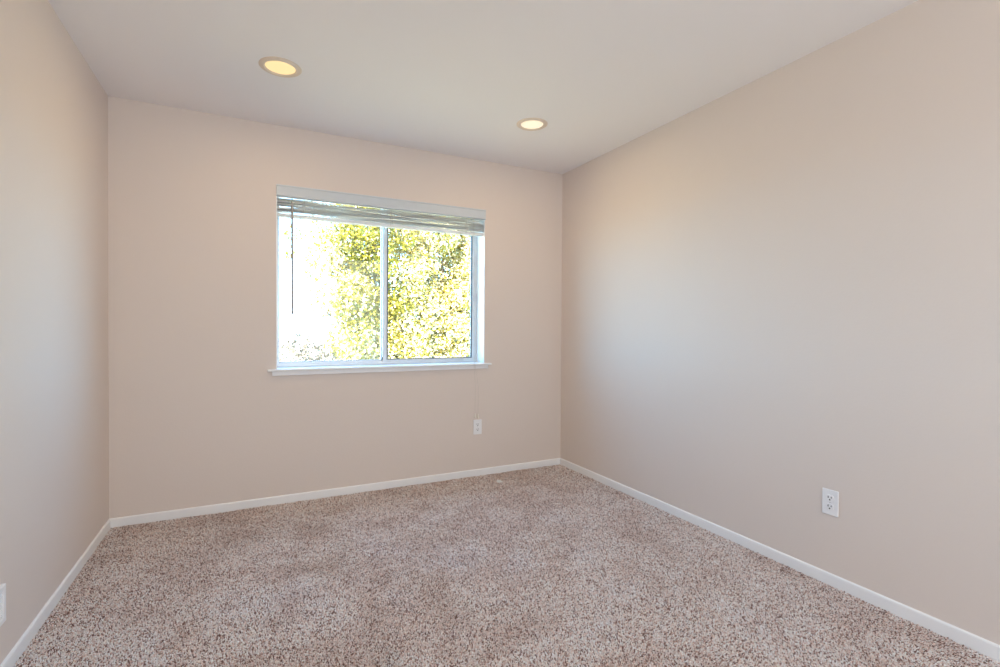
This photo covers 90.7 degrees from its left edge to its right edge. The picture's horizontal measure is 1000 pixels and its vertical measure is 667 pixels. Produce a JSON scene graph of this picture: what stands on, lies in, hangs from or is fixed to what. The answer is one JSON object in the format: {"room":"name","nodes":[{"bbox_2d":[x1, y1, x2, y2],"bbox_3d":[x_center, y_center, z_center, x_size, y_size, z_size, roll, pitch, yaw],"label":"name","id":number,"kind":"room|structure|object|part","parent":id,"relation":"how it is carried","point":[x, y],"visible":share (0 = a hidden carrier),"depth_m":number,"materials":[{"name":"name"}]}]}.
{"room":"empty bedroom","nodes":[
{"label":"empty bedroom","id":0,"kind":"room"},
{"bbox_2d":[0,0,108,663],"bbox_3d":[-1.180,-0.075,0.514,0.200,2.452,4.979,0,1,-27],"label":"wall","id":1,"kind":"structure","parent":0,"point":[54,366],"depth_m":1.97,"materials":[{"name":"paint"}]},
{"bbox_2d":[0,583,5,626],"bbox_3d":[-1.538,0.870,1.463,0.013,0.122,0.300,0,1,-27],"label":"wall outlet","id":2,"kind":"object","parent":1,"relation":"in","point":[2,586],"visible":1,"depth_m":1.58,"materials":[{"name":"white plastic"}]},
{"bbox_2d":[0,519,110,666],"bbox_3d":[-1.092,1.116,0.571,0.009,0.070,4.970,0,1,-27],"label":"baseboard","id":3,"kind":"structure","parent":1,"relation":"attached to","point":[32,630],"depth_m":1.97,"materials":[{"name":"white paint"}]},
{"bbox_2d":[108,96,562,517],"bbox_3d":[-0.890,-0.109,3.557,3.449,2.452,0.200,0,1,-27],"label":"wall","id":4,"kind":"structure","parent":0,"point":[197,415],"depth_m":3.13,"materials":[{"name":"paint"}]},
{"bbox_2d":[109,458,559,527],"bbox_3d":[-0.851,1.083,3.477,3.049,0.070,0.009,0,1,-27],"label":"baseboard","id":5,"kind":"structure","parent":4,"relation":"attached to","point":[245,504],"depth_m":3.28,"materials":[{"name":"white paint"}]},
{"bbox_2d":[267,184,491,375],"bbox_3d":[-0.814,-0.344,3.571,1.576,1.229,0.227,0,1,-27],"label":"window","id":6,"kind":"structure","parent":4,"relation":"in","point":[477,255],"depth_m":3.64,"materials":[{"name":"white paint"}]},
{"bbox_3d":[-1.173,-0.364,3.502,0.726,1.141,0.020,0,1,-27],"label":"fixed sash","id":7,"kind":"part","parent":6,"relation":"part of","materials":[{"name":"clear glass"}]},
{"bbox_3d":[-0.818,0.238,3.577,1.576,0.022,0.227,0,1,-27],"label":"sill","id":8,"kind":"part","parent":6,"relation":"part of","materials":[{"name":"white paint"}]},
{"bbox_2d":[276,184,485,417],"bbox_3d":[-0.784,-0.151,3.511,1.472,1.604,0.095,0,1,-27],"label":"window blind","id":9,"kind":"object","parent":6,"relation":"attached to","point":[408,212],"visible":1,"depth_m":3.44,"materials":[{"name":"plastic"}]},
{"bbox_3d":[-0.789,-0.767,3.521,1.460,0.022,0.050,0,1,-27],"label":"rail","id":10,"kind":"part","parent":9,"relation":"part of","materials":[{"name":"plastic"}]},
{"bbox_3d":[-0.849,-0.364,3.618,0.005,1.061,0.009,0,1,-27],"label":"pull rail","id":11,"kind":"part","parent":6,"relation":"part of","materials":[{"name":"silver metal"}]},
{"bbox_3d":[-0.534,-0.360,3.792,0.738,1.149,0.022,0,1,-27],"label":"sliding sash","id":12,"kind":"part","parent":6,"relation":"part of","materials":[{"name":"clear glass"}]},
{"bbox_2d":[473,419,481,434],"bbox_3d":[-0.173,0.722,3.812,0.070,0.114,0.009,0,1,-27],"label":"wall outlet","id":13,"kind":"object","parent":4,"relation":"attached to","point":[477,424],"visible":1,"depth_m":3.81,"materials":[{"name":"white plastic"}]},
{"bbox_2d":[48,0,917,173],"bbox_3d":[0.280,-1.381,1.227,3.449,0.160,5.379,0,1,-27],"label":"ceiling","id":14,"kind":"structure","parent":0,"point":[450,77],"depth_m":2.37,"materials":[{"name":"white paint"}]},
{"bbox_2d":[258,56,301,77],"bbox_3d":[-1.091,-1.369,2.454,0.197,0.108,0.197,0,1,-27],"label":"ceiling light","id":15,"kind":"object","parent":14,"relation":"attached to","point":[277,66],"visible":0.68,"depth_m":2.44,"materials":[{"name":"white glass"}]},
{"bbox_2d":[517,118,547,130],"bbox_3d":[0.203,-1.369,3.121,0.197,0.108,0.197,0,1,-27],"label":"ceiling light","id":16,"kind":"object","parent":14,"relation":"attached to","point":[529,124],"visible":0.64,"depth_m":3.11,"materials":[{"name":"white glass"}]},
{"bbox_2d":[560,0,999,644],"bbox_3d":[1.723,-0.074,1.972,0.200,2.452,4.979,0,1,-27],"label":"wall","id":17,"kind":"structure","parent":0,"point":[784,289],"depth_m":2.24,"materials":[{"name":"paint"}]},
{"bbox_2d":[560,458,999,661],"bbox_3d":[1.625,1.117,1.935,0.009,0.070,4.970,0,1,-27],"label":"baseboard","id":18,"kind":"structure","parent":17,"relation":"attached to","point":[979,644],"depth_m":2.23,"materials":[{"name":"white paint"}]},
{"bbox_2d":[822,488,838,516],"bbox_3d":[1.483,0.758,2.217,0.009,0.114,0.070,0,1,-27],"label":"wall outlet","id":19,"kind":"object","parent":17,"relation":"attached to","point":[830,498],"visible":1,"depth_m":2.21,"materials":[{"name":"white plastic"}]},
{"bbox_2d":[826,503,833,510],"bbox_3d":[1.481,0.778,2.217,0.004,0.028,0.034,0,1,-27],"label":"receptacle","id":20,"kind":"object","parent":19,"relation":"attached to","point":[829,506],"depth_m":2.22,"materials":[{"name":"white plastic"}]},
{"bbox_2d":[826,494,833,501],"bbox_3d":[1.481,0.739,2.216,0.004,0.028,0.034,0,1,-27],"label":"receptacle","id":21,"kind":"object","parent":19,"relation":"attached to","point":[829,497],"depth_m":2.22,"materials":[{"name":"white plastic"}]},
{"bbox_3d":[0.264,1.245,1.258,3.449,0.188,5.379,0,1,-27],"label":"floor","id":22,"kind":"structure","parent":0,"visible":0},
{"bbox_2d":[14,464,999,666],"bbox_3d":[-0.189,1.124,2.160,3.030,0.029,2.938,0,1,-27],"label":"carpet","id":23,"kind":"object","parent":22,"relation":"on","point":[555,565],"visible":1,"depth_m":2.12,"materials":[{"name":"beige carpet"}]},
{"label":"outside","id":24,"kind":"structure","parent":0,"visible":0},
{"bbox_2d":[279,340,357,360],"bbox_3d":[-25.794,3.133,73.645,160.000,0.400,145.321,0,1,-27],"label":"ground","id":25,"kind":"structure","parent":24,"point":[298,341],"depth_m":81.14,"materials":[{"name":"white"}]},
{"bbox_2d":[279,330,356,360],"bbox_3d":[-5.283,1.875,13.079,4.149,3.993,1.836,0,1,-27],"label":"shrub","id":26,"kind":"object","parent":25,"relation":"on","point":[306,350],"visible":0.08,"depth_m":12.94,"materials":[{"name":"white plant"}]},
{"bbox_2d":[281,202,470,359],"bbox_3d":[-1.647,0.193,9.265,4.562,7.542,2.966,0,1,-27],"label":"sunlit tree","id":27,"kind":"object","parent":25,"relation":"on","point":[441,312],"visible":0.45,"depth_m":8.39,"materials":[{"name":"green plant"}]}
]}

